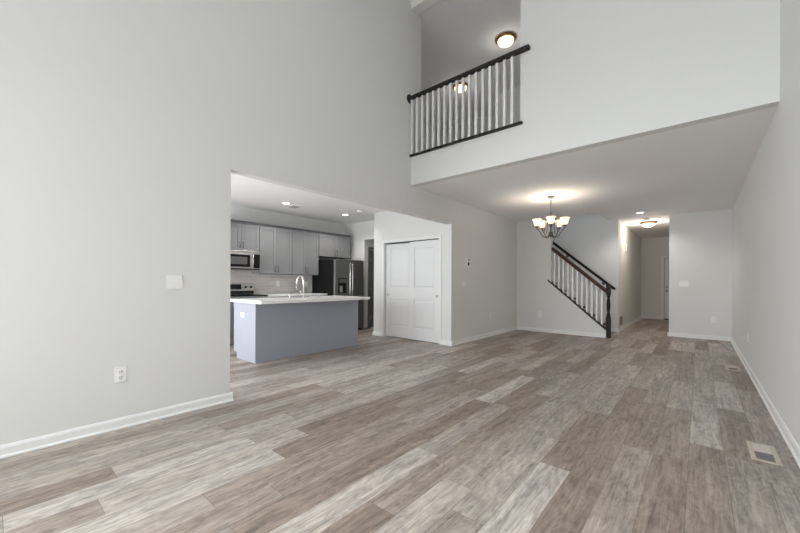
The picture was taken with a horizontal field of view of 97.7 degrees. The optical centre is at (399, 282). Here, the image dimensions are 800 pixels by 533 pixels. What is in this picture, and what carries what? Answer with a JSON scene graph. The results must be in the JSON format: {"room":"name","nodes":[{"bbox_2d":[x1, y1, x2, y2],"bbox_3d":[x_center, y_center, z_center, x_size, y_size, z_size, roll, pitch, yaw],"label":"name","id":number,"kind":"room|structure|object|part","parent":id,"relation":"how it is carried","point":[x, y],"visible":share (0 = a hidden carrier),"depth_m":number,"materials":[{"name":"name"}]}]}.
{"room":"empty living room","nodes":[
{"label":"empty living room","id":0,"kind":"room"},
{"bbox_2d":[0,0,516,444],"bbox_3d":[-0.817,-1.830,4.536,0.120,6.000,11.810,0,0,41],"label":"wall","id":1,"kind":"structure","parent":0,"point":[126,125],"depth_m":3.05,"materials":[{"name":"paint"}]},
{"bbox_2d":[114,366,126,382],"bbox_3d":[-2.233,0.732,2.799,0.008,0.124,0.078,0,0,41],"label":"wall outlet","id":2,"kind":"object","parent":1,"relation":"attached to","point":[120,373],"visible":1,"depth_m":2.80,"materials":[{"name":"white plastic"}]},
{"bbox_2d":[167,275,181,288],"bbox_3d":[-1.980,-0.005,3.083,0.018,0.122,0.122,0,0,41],"label":"light switch","id":3,"kind":"object","parent":1,"relation":"attached to","point":[173,281],"visible":1,"depth_m":3.08,"materials":[{"name":"white plastic"}]},
{"bbox_2d":[0,326,516,458],"bbox_3d":[-1.598,1.125,5.116,2.092,0.083,11.690,0,0,41],"label":"baseboard","id":4,"kind":"structure","parent":1,"relation":"attached to","point":[27,445],"depth_m":2.79,"materials":[{"name":"white wood"}]},
{"bbox_2d":[466,258,469,266],"bbox_3d":[1.377,-0.407,6.990,0.023,0.175,0.130,0,0,41],"label":"thermostat","id":5,"kind":"object","parent":1,"relation":"attached to","point":[467,259],"visible":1,"depth_m":6.96,"materials":[{"name":"white plastic"}]},
{"bbox_2d":[231,205,345,293],"bbox_3d":[-3.685,-0.213,6.853,0.120,2.740,7.040,0,0,41],"label":"wall","id":6,"kind":"structure","parent":0,"point":[237,212],"depth_m":8.06,"materials":[{"name":"paint"}]},
{"bbox_2d":[230,219,259,251],"bbox_3d":[-3.234,-0.936,6.996,0.369,0.590,0.758,0,0,41],"label":"upper cabinet","id":7,"kind":"object","parent":6,"relation":"attached to","point":[244,234],"visible":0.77,"depth_m":6.96,"materials":[{"name":"grey paint"}]},
{"bbox_3d":[-3.251,-0.910,6.764,0.020,0.522,0.369,0,0,41],"label":"door","id":8,"kind":"part","parent":7,"relation":"part of","materials":[{"name":"grey paint"}]},
{"bbox_2d":[230,250,259,270],"bbox_3d":[-3.212,-0.442,6.974,0.433,0.392,0.750,0,0,41],"label":"microwave","id":9,"kind":"object","parent":7,"relation":"attached to","point":[240,260],"visible":0.69,"depth_m":6.89,"materials":[{"name":"silver metal"}]},
{"bbox_3d":[-3.142,-0.435,6.792,0.022,0.280,0.557,0,0,41],"label":"door","id":10,"kind":"part","parent":9,"relation":"part of","materials":[{"name":"silver metal"}]},
{"bbox_3d":[-2.892,-0.434,7.085,0.020,0.280,0.125,0,0,41],"label":"control panel","id":11,"kind":"part","parent":9,"relation":"part of","materials":[{"name":"black glass"}]},
{"bbox_3d":[-3.243,-1.216,7.004,0.343,0.030,0.758,0,0,41],"label":"crown moulding","id":12,"kind":"part","parent":7,"relation":"part of","materials":[{"name":"grey wood"}]},
{"bbox_3d":[-3.008,-0.908,7.047,0.020,0.522,0.369,0,0,41],"label":"door","id":13,"kind":"part","parent":7,"relation":"part of","materials":[{"name":"grey paint"}]},
{"bbox_2d":[230,271,307,293],"bbox_3d":[-2.923,0.000,7.641,0.012,0.479,2.150,0,0,41],"label":"backsplash","id":14,"kind":"structure","parent":6,"relation":"attached to","point":[262,283],"depth_m":7.72,"materials":[{"name":"tile"}]},
{"bbox_2d":[252,223,291,274],"bbox_3d":[-2.740,-0.708,7.573,0.369,1.040,0.758,0,0,41],"label":"upper cabinet","id":15,"kind":"object","parent":6,"relation":"attached to","point":[275,242],"visible":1,"depth_m":7.46,"materials":[{"name":"grey paint"}]},
{"bbox_3d":[-2.757,-0.682,7.341,0.020,0.972,0.369,0,0,41],"label":"door","id":16,"kind":"part","parent":15,"relation":"part of","materials":[{"name":"grey paint"}]},
{"bbox_3d":[-2.748,-1.213,7.581,0.343,0.030,0.758,0,0,41],"label":"crown moulding","id":17,"kind":"part","parent":15,"relation":"part of","materials":[{"name":"grey wood"}]},
{"bbox_3d":[-2.514,-0.681,7.624,0.020,0.972,0.369,0,0,41],"label":"door","id":18,"kind":"part","parent":15,"relation":"part of","materials":[{"name":"grey paint"}]},
{"bbox_2d":[290,228,318,274],"bbox_3d":[-2.259,-0.706,8.134,0.369,1.040,0.718,0,0,41],"label":"upper cabinet","id":19,"kind":"object","parent":6,"relation":"attached to","point":[305,243],"visible":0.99,"depth_m":8.03,"materials":[{"name":"grey paint"}]},
{"bbox_3d":[-2.268,-0.680,7.910,0.020,0.972,0.349,0,0,41],"label":"door","id":20,"kind":"part","parent":19,"relation":"part of","materials":[{"name":"grey paint"}]},
{"bbox_3d":[-2.266,-1.211,8.143,0.343,0.030,0.718,0,0,41],"label":"crown moulding","id":21,"kind":"part","parent":19,"relation":"part of","materials":[{"name":"grey wood"}]},
{"bbox_3d":[-2.038,-0.679,8.178,0.020,0.972,0.349,0,0,41],"label":"door","id":22,"kind":"part","parent":19,"relation":"part of","materials":[{"name":"grey paint"}]},
{"bbox_2d":[318,231,350,258],"bbox_3d":[-1.697,-0.929,8.787,0.369,0.590,0.998,0,0,41],"label":"upper cabinet","id":23,"kind":"object","parent":6,"relation":"attached to","point":[331,245],"visible":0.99,"depth_m":8.67,"materials":[{"name":"grey paint"}]},
{"bbox_3d":[-1.753,-0.903,8.509,0.020,0.522,0.489,0,0,41],"label":"door","id":24,"kind":"part","parent":23,"relation":"part of","materials":[{"name":"grey paint"}]},
{"bbox_3d":[-1.706,-1.209,8.795,0.343,0.030,0.998,0,0,41],"label":"crown moulding","id":25,"kind":"part","parent":23,"relation":"part of","materials":[{"name":"grey wood"}]},
{"bbox_3d":[-1.432,-0.901,8.884,0.020,0.522,0.489,0,0,41],"label":"door","id":26,"kind":"part","parent":23,"relation":"part of","materials":[{"name":"grey paint"}]},
{"bbox_2d":[231,174,387,223],"bbox_3d":[-1.546,-1.753,6.604,3.680,0.360,9.440,0,0,41],"label":"ceiling","id":27,"kind":"structure","parent":0,"point":[247,192],"depth_m":6.87,"materials":[{"name":"paint"}]},
{"bbox_2d":[346,220,373,328],"bbox_3d":[-0.764,-0.199,8.905,1.640,2.740,0.120,0,0,41],"label":"wall","id":28,"kind":"structure","parent":0,"point":[360,233],"depth_m":9.00,"materials":[{"name":"paint"}]},
{"bbox_2d":[367,240,373,327],"bbox_3d":[-0.119,-0.197,9.933,0.120,2.740,2.280,0,0,41],"label":"wall","id":29,"kind":"structure","parent":0,"point":[370,242],"depth_m":9.10,"materials":[{"name":"paint"}]},
{"bbox_2d":[368,247,373,327],"bbox_3d":[-0.488,0.122,9.399,0.018,2.100,0.980,0,0,41],"label":"trim","id":30,"kind":"structure","parent":29,"relation":"attached to","point":[369,248],"depth_m":9.05,"materials":[{"name":"white wood"}]},
{"bbox_2d":[371,250,373,326],"bbox_3d":[-0.491,0.151,9.419,0.052,2.018,0.812,0,0,41],"label":"door","id":31,"kind":"structure","parent":29,"relation":"in","point":[372,251],"depth_m":9.16,"materials":[{"name":"grey wood"}]},
{"bbox_2d":[0,318,799,532],"bbox_3d":[1.462,1.231,6.317,8.800,0.100,17.900,0,0,41],"label":"floor","id":32,"kind":"structure","parent":0,"point":[641,428],"depth_m":2.44,"materials":[{"name":"grey wood"}]},
{"bbox_2d":[230,283,267,343],"bbox_3d":[-3.104,0.568,6.890,0.691,1.124,0.758,0,0,41],"label":"range","id":33,"kind":"object","parent":32,"relation":"on","point":[237,290],"visible":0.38,"depth_m":6.95,"materials":[{"name":"silver metal"}]},
{"bbox_3d":[-2.877,0.651,6.697,0.025,0.580,0.730,0,0,41],"label":"oven door","id":34,"kind":"part","parent":33,"relation":"part of","materials":[{"name":"silver metal"}]},
{"bbox_3d":[-2.881,1.034,6.698,0.020,0.155,0.730,0,0,41],"label":"drawer","id":35,"kind":"part","parent":33,"relation":"part of","materials":[{"name":"silver metal"}]},
{"bbox_2d":[230,294,267,296],"bbox_3d":[-3.114,0.243,6.900,0.661,0.022,0.758,0,0,41],"label":"cooktop","id":36,"kind":"object","parent":33,"relation":"in","point":[231,295],"depth_m":6.82,"materials":[{"name":"black glass"}]},
{"bbox_2d":[234,300,357,363],"bbox_3d":[-1.698,0.732,6.028,0.748,0.868,2.002,0,0,41],"label":"kitchen island","id":37,"kind":"object","parent":32,"relation":"on","point":[266,332],"visible":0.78,"depth_m":5.49,"materials":[{"name":"blue paint"}]},
{"bbox_3d":[-2.329,0.730,5.259,0.680,0.868,0.014,0,0,41],"label":"panel","id":38,"kind":"part","parent":37,"relation":"part of","materials":[{"name":"blue paint"}]},
{"bbox_2d":[230,295,369,303],"bbox_3d":[-1.598,0.275,5.933,0.990,0.045,2.095,0,0,41],"label":"island countertop","id":39,"kind":"structure","parent":37,"relation":"on","point":[271,300],"depth_m":5.54,"materials":[{"name":"white stone"}]},
{"bbox_2d":[296,276,304,297],"bbox_3d":[-1.698,0.063,5.976,0.217,0.378,0.089,0,0,41],"label":"faucet","id":40,"kind":"object","parent":39,"relation":"on","point":[303,293],"visible":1,"depth_m":5.93,"materials":[{"name":"silver metal"}]},
{"bbox_3d":[-1.698,0.025,5.985,0.198,0.302,0.025,0,0,34],"label":"spout","id":41,"kind":"part","parent":40,"relation":"part of","materials":[{"name":"silver metal"}]},
{"bbox_3d":[-1.421,1.157,5.789,0.012,0.022,2.002,0,0,41],"label":"shoe moulding","id":42,"kind":"part","parent":37,"relation":"part of","materials":[{"name":"blue paint"}]},
{"bbox_2d":[312,259,363,329],"bbox_3d":[-1.481,0.306,8.580,0.939,1.722,0.905,0,0,41],"label":"refrigerator","id":43,"kind":"object","parent":32,"relation":"on","point":[338,277],"visible":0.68,"depth_m":8.27,"materials":[{"name":"black metal"}]},
{"bbox_3d":[-1.352,-0.050,8.171,0.075,0.995,0.446,0,0,41],"label":"door","id":44,"kind":"part","parent":43,"relation":"part of","materials":[{"name":"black metal"}]},
{"bbox_3d":[-1.126,-0.046,8.328,0.074,0.848,0.022,0,0,41],"label":"handle","id":45,"kind":"part","parent":43,"relation":"part of","materials":[{"name":"silver metal"}]},
{"bbox_3d":[-1.056,-0.048,8.516,0.075,0.995,0.446,0,0,41],"label":"door","id":46,"kind":"part","parent":43,"relation":"part of","materials":[{"name":"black metal"}]},
{"bbox_3d":[-1.208,0.784,8.344,0.075,0.650,0.901,0,0,41],"label":"freezer drawer","id":47,"kind":"part","parent":43,"relation":"part of","materials":[{"name":"black metal"}]},
{"bbox_2d":[548,247,610,337],"bbox_3d":[4.095,0.170,8.002,1.315,2.043,0.130,0,0,41],"label":"stair railing","id":48,"kind":"object","parent":32,"relation":"on","point":[607,290],"visible":1,"depth_m":7.92,"materials":[{"name":"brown wood"}]},
{"bbox_3d":[4.056,0.469,8.034,1.215,1.105,0.130,0,0,41],"label":"shoe rail","id":49,"kind":"part","parent":48,"relation":"part of","materials":[{"name":"brown wood"}]},
{"bbox_3d":[4.091,-0.321,8.001,1.194,1.062,0.062,0,0,41],"label":"handrail","id":50,"kind":"part","parent":48,"relation":"part of","materials":[{"name":"brown wood"}]},
{"bbox_3d":[4.556,0.604,7.611,0.104,1.180,0.104,0,0,41],"label":"newel post","id":51,"kind":"part","parent":48,"relation":"part of","materials":[{"name":"brown wood"}]},
{"bbox_2d":[553,274,605,326],"bbox_3d":[4.034,0.131,8.903,2.152,2.122,1.144,0,0,41],"label":"staircase","id":52,"kind":"structure","parent":32,"relation":"on","point":[565,285],"depth_m":9.01,"materials":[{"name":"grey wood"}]},
{"bbox_2d":[725,365,740,370],"bbox_3d":[4.670,1.192,4.896,0.145,0.006,0.355,0,0,41],"label":"floor vent","id":53,"kind":"object","parent":32,"relation":"in","point":[728,367],"visible":1,"depth_m":4.87,"materials":[{"name":"beige metal"}]},
{"bbox_2d":[746,441,782,465],"bbox_3d":[2.534,1.182,2.433,0.145,0.006,0.355,0,0,41],"label":"floor vent","id":54,"kind":"object","parent":32,"relation":"in","point":[759,452],"visible":1,"depth_m":2.42,"materials":[{"name":"beige metal"}]},
{"bbox_3d":[-2.639,0.723,7.487,0.644,0.877,0.728,0,0,41],"label":"base cabinet","id":55,"kind":"object","parent":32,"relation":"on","visible":0},
{"bbox_2d":[266,293,326,296],"bbox_3d":[-2.396,0.264,7.766,0.649,0.040,1.483,0,0,41],"label":"countertop","id":56,"kind":"structure","parent":55,"relation":"on","point":[284,294],"depth_m":7.55,"materials":[{"name":"white stone"}]},
{"bbox_2d":[374,211,445,340],"bbox_3d":[0.196,-0.195,7.291,1.920,2.740,0.120,0,0,41],"label":"wall","id":57,"kind":"structure","parent":0,"point":[388,225],"depth_m":7.49,"materials":[{"name":"paint"}]},
{"bbox_2d":[386,243,409,338],"bbox_3d":[0.010,0.162,7.460,0.760,2.000,0.037,0,0,41],"label":"door","id":58,"kind":"structure","parent":57,"relation":"in","point":[397,255],"depth_m":7.47,"materials":[{"name":"white wood"}]},
{"bbox_2d":[382,235,441,343],"bbox_3d":[0.212,0.128,7.185,1.565,2.095,0.018,0,0,41],"label":"trim","id":59,"kind":"structure","parent":57,"relation":"attached to","point":[435,236],"depth_m":6.76,"materials":[{"name":"white wood"}]},
{"bbox_2d":[385,238,438,243],"bbox_3d":[0.266,-0.853,7.235,1.445,0.013,0.098,0,0,41],"label":"trim","id":60,"kind":"structure","parent":57,"relation":"attached to","point":[438,238],"depth_m":7.27,"materials":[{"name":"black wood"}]},
{"bbox_2d":[410,239,438,342],"bbox_3d":[0.505,0.161,6.982,0.735,2.006,0.038,0,0,41],"label":"door","id":61,"kind":"structure","parent":57,"relation":"in","point":[424,255],"depth_m":6.96,"materials":[{"name":"white wood"}]},
{"bbox_2d":[424,119,442,149],"bbox_3d":[-0.001,-3.186,8.796,0.120,2.520,4.050,0,0,41],"label":"wall","id":62,"kind":"structure","parent":0,"point":[430,124],"depth_m":9.71,"materials":[{"name":"paint"}]},
{"bbox_2d":[420,0,520,129],"bbox_3d":[2.307,-4.486,6.722,6.316,0.100,4.200,0,0,41],"label":"ceiling","id":63,"kind":"structure","parent":0,"point":[458,37],"depth_m":6.51,"materials":[{"name":"paint"}]},
{"bbox_2d":[452,82,467,92],"bbox_3d":[1.382,-4.365,7.884,0.370,0.150,0.370,0,0,41],"label":"flush ceiling light","id":64,"kind":"object","parent":63,"relation":"attached to","point":[460,83],"visible":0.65,"depth_m":7.80,"materials":[{"name":"white glass"}]},
{"bbox_3d":[1.382,-4.356,7.884,0.284,0.084,0.284,0,0,41],"label":"lamp shade","id":65,"kind":"part","parent":64,"relation":"part of","materials":[{"name":"white glass"}]},
{"bbox_2d":[495,32,515,47],"bbox_3d":[1.932,-4.362,6.344,0.370,0.150,0.370,0,0,41],"label":"flush ceiling light","id":66,"kind":"object","parent":63,"relation":"attached to","point":[506,39],"visible":1,"depth_m":6.26,"materials":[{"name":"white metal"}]},
{"bbox_3d":[1.932,-4.353,6.344,0.284,0.084,0.284,0,0,41],"label":"lamp shade","id":67,"kind":"part","parent":66,"relation":"part of","materials":[{"name":"white glass"}]},
{"bbox_2d":[446,114,494,143],"bbox_3d":[2.094,-3.177,9.587,2.030,2.520,0.120,0,0,41],"label":"wall","id":68,"kind":"structure","parent":0,"point":[493,115],"depth_m":9.61,"materials":[{"name":"paint"}]},
{"bbox_2d":[499,85,519,126],"bbox_3d":[3.879,-3.169,6.909,4.166,2.520,0.120,0,0,41],"label":"wall","id":69,"kind":"structure","parent":0,"point":[516,89],"depth_m":8.00,"materials":[{"name":"paint"}]},
{"bbox_2d":[517,219,605,337],"bbox_3d":[3.781,-0.179,8.286,1.985,2.740,0.120,0,0,41],"label":"wall","id":70,"kind":"structure","parent":0,"point":[535,294],"depth_m":8.52,"materials":[{"name":"paint"}]},
{"bbox_2d":[517,326,604,337],"bbox_3d":[3.732,1.149,8.228,1.955,0.083,0.024,0,0,41],"label":"baseboard","id":71,"kind":"structure","parent":70,"relation":"attached to","point":[518,327],"depth_m":8.16,"materials":[{"name":"white wood"}]},
{"bbox_2d":[411,0,779,186],"bbox_3d":[1.760,-3.188,4.340,4.036,3.260,0.120,0,0,41],"label":"wall","id":72,"kind":"structure","parent":0,"point":[594,73],"depth_m":3.72,"materials":[{"name":"paint"}]},
{"bbox_2d":[411,0,440,14],"bbox_3d":[0.917,-4.447,5.081,1.784,0.130,0.180,0,0,41],"label":"trim","id":73,"kind":"structure","parent":72,"relation":"attached to","point":[418,6],"depth_m":5.53,"materials":[{"name":"white paint"}]},
{"bbox_2d":[407,44,529,156],"bbox_3d":[0.893,-2.507,4.964,1.912,0.989,0.157,0,0,41],"label":"balcony railing","id":74,"kind":"object","parent":72,"relation":"attached to","point":[512,54],"visible":0.98,"depth_m":4.94,"materials":[{"name":"white wood"}]},
{"bbox_3d":[0.878,-2.028,5.019,1.819,0.030,0.090,0,0,41],"label":"shoe rail","id":75,"kind":"part","parent":74,"relation":"part of","materials":[{"name":"black wood"}]},
{"bbox_3d":[0.898,-2.933,4.953,1.892,0.053,0.060,0,0,41],"label":"handrail","id":76,"kind":"part","parent":74,"relation":"part of","materials":[{"name":"black wood"}]},
{"bbox_2d":[417,107,776,237],"bbox_3d":[5.388,-1.722,7.974,4.820,0.360,10.130,0,0,41],"label":"ceiling","id":77,"kind":"structure","parent":0,"point":[705,166],"depth_m":5.26,"materials":[{"name":"paint"}]},
{"bbox_2d":[532,196,569,237],"bbox_3d":[2.743,-1.181,6.274,0.608,0.744,0.628,0,0,41],"label":"chandelier","id":78,"kind":"object","parent":77,"relation":"hanging from","point":[550,219],"visible":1,"depth_m":6.27,"materials":[{"name":"white glass"}]},
{"bbox_3d":[2.488,-1.086,6.311,0.172,0.122,0.172,0,0,41],"label":"lamp shade","id":79,"kind":"part","parent":78,"relation":"part of","materials":[{"name":"white glass"}]},
{"bbox_3d":[2.674,-1.085,6.523,0.172,0.122,0.172,0,0,41],"label":"lamp shade","id":80,"kind":"part","parent":78,"relation":"part of","materials":[{"name":"white glass"}]},
{"bbox_3d":[2.631,-1.085,6.069,0.172,0.122,0.172,0,0,41],"label":"lamp shade","id":81,"kind":"part","parent":78,"relation":"part of","materials":[{"name":"white glass"}]},
{"bbox_3d":[2.823,-1.014,6.204,0.238,0.409,0.016,0,0,41],"label":"arm","id":82,"kind":"part","parent":78,"relation":"part of","materials":[{"name":"grey metal"}]},
{"bbox_3d":[2.933,-1.084,6.411,0.172,0.122,0.172,0,0,41],"label":"lamp shade","id":83,"kind":"part","parent":78,"relation":"part of","materials":[{"name":"white glass"}]},
{"bbox_3d":[2.907,-1.084,6.130,0.172,0.122,0.172,0,0,41],"label":"lamp shade","id":84,"kind":"part","parent":78,"relation":"part of","materials":[{"name":"white glass"}]},
{"bbox_2d":[640,221,656,227],"bbox_3d":[6.297,-1.462,8.834,0.370,0.150,0.370,0,0,41],"label":"flush ceiling light","id":85,"kind":"object","parent":77,"relation":"attached to","point":[648,224],"visible":1,"depth_m":8.74,"materials":[{"name":"white glass"}]},
{"bbox_3d":[6.297,-1.454,8.834,0.284,0.084,0.284,0,0,41],"label":"lamp shade","id":86,"kind":"part","parent":85,"relation":"part of","materials":[{"name":"white glass"}]},
{"bbox_2d":[618,221,640,327],"bbox_3d":[6.812,-0.165,10.348,0.120,2.740,4.423,0,0,41],"label":"wall","id":87,"kind":"structure","parent":0,"point":[629,303],"depth_m":9.96,"materials":[{"name":"paint"}]},
{"bbox_2d":[611,316,660,331],"bbox_3d":[6.955,1.164,10.126,0.546,0.083,4.587,0,0,43],"label":"baseboard","id":88,"kind":"structure","parent":87,"relation":"attached to","point":[640,317],"depth_m":10.25,"materials":[{"name":"white wood"}]},
{"bbox_2d":[553,209,731,337],"bbox_3d":[4.829,-1.454,9.062,5.516,5.300,0.120,0,0,41],"label":"wall","id":89,"kind":"structure","parent":0,"point":[700,243],"depth_m":7.73,"materials":[{"name":"paint"}]},
{"bbox_2d":[553,242,615,289],"bbox_3d":[4.593,-0.613,9.116,1.823,1.571,0.100,0,0,41],"label":"wall handrail","id":90,"kind":"object","parent":89,"relation":"attached to","point":[554,243],"visible":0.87,"depth_m":8.96,"materials":[{"name":"brown wood"}]},
{"bbox_2d":[679,281,688,286],"bbox_3d":[6.283,0.025,7.716,0.168,0.122,0.018,0,0,41],"label":"light switch","id":91,"kind":"object","parent":89,"relation":"attached to","point":[681,283],"visible":1,"depth_m":7.72,"materials":[{"name":"white plastic"}]},
{"bbox_2d":[667,332,730,340],"bbox_3d":[6.493,1.162,7.607,1.037,0.083,0.144,0,0,41],"label":"baseboard","id":92,"kind":"structure","parent":89,"relation":"attached to","point":[722,338],"depth_m":7.54,"materials":[{"name":"white wood"}]},
{"bbox_2d":[641,237,668,316],"bbox_3d":[9.357,-0.154,11.157,2.930,2.740,0.120,0,0,41],"label":"wall","id":93,"kind":"structure","parent":0,"point":[652,249],"depth_m":11.78,"materials":[{"name":"paint"}]},
{"bbox_2d":[661,256,668,318],"bbox_3d":[9.116,0.160,11.272,1.075,2.110,0.018,0,0,41],"label":"trim","id":94,"kind":"structure","parent":93,"relation":"attached to","point":[662,257],"depth_m":11.59,"materials":[{"name":"white wood"}]},
{"bbox_2d":[664,258,668,318],"bbox_3d":[9.139,0.185,11.299,0.899,1.996,0.106,0,0,41],"label":"door","id":95,"kind":"structure","parent":93,"relation":"in","point":[666,293],"depth_m":11.56,"materials":[{"name":"white wood"}]},
{"bbox_2d":[664,258,664,291],"bbox_3d":[9.287,-0.154,11.435,1.600,2.740,0.050,0,0,41],"label":"wall","id":96,"kind":"structure","parent":0,"point":[664,258],"depth_m":11.73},
{"bbox_2d":[732,0,799,446],"bbox_3d":[2.747,-1.814,2.308,0.120,6.000,13.070,0,0,41],"label":"wall","id":97,"kind":"structure","parent":0,"point":[766,209],"depth_m":3.05,"materials":[{"name":"paint"}]},
{"bbox_2d":[730,337,799,467],"bbox_3d":[2.643,1.144,2.312,0.024,0.083,12.957,0,0,41],"label":"baseboard","id":98,"kind":"structure","parent":97,"relation":"attached to","point":[786,434],"depth_m":3.08,"materials":[{"name":"white wood"}]}
]}

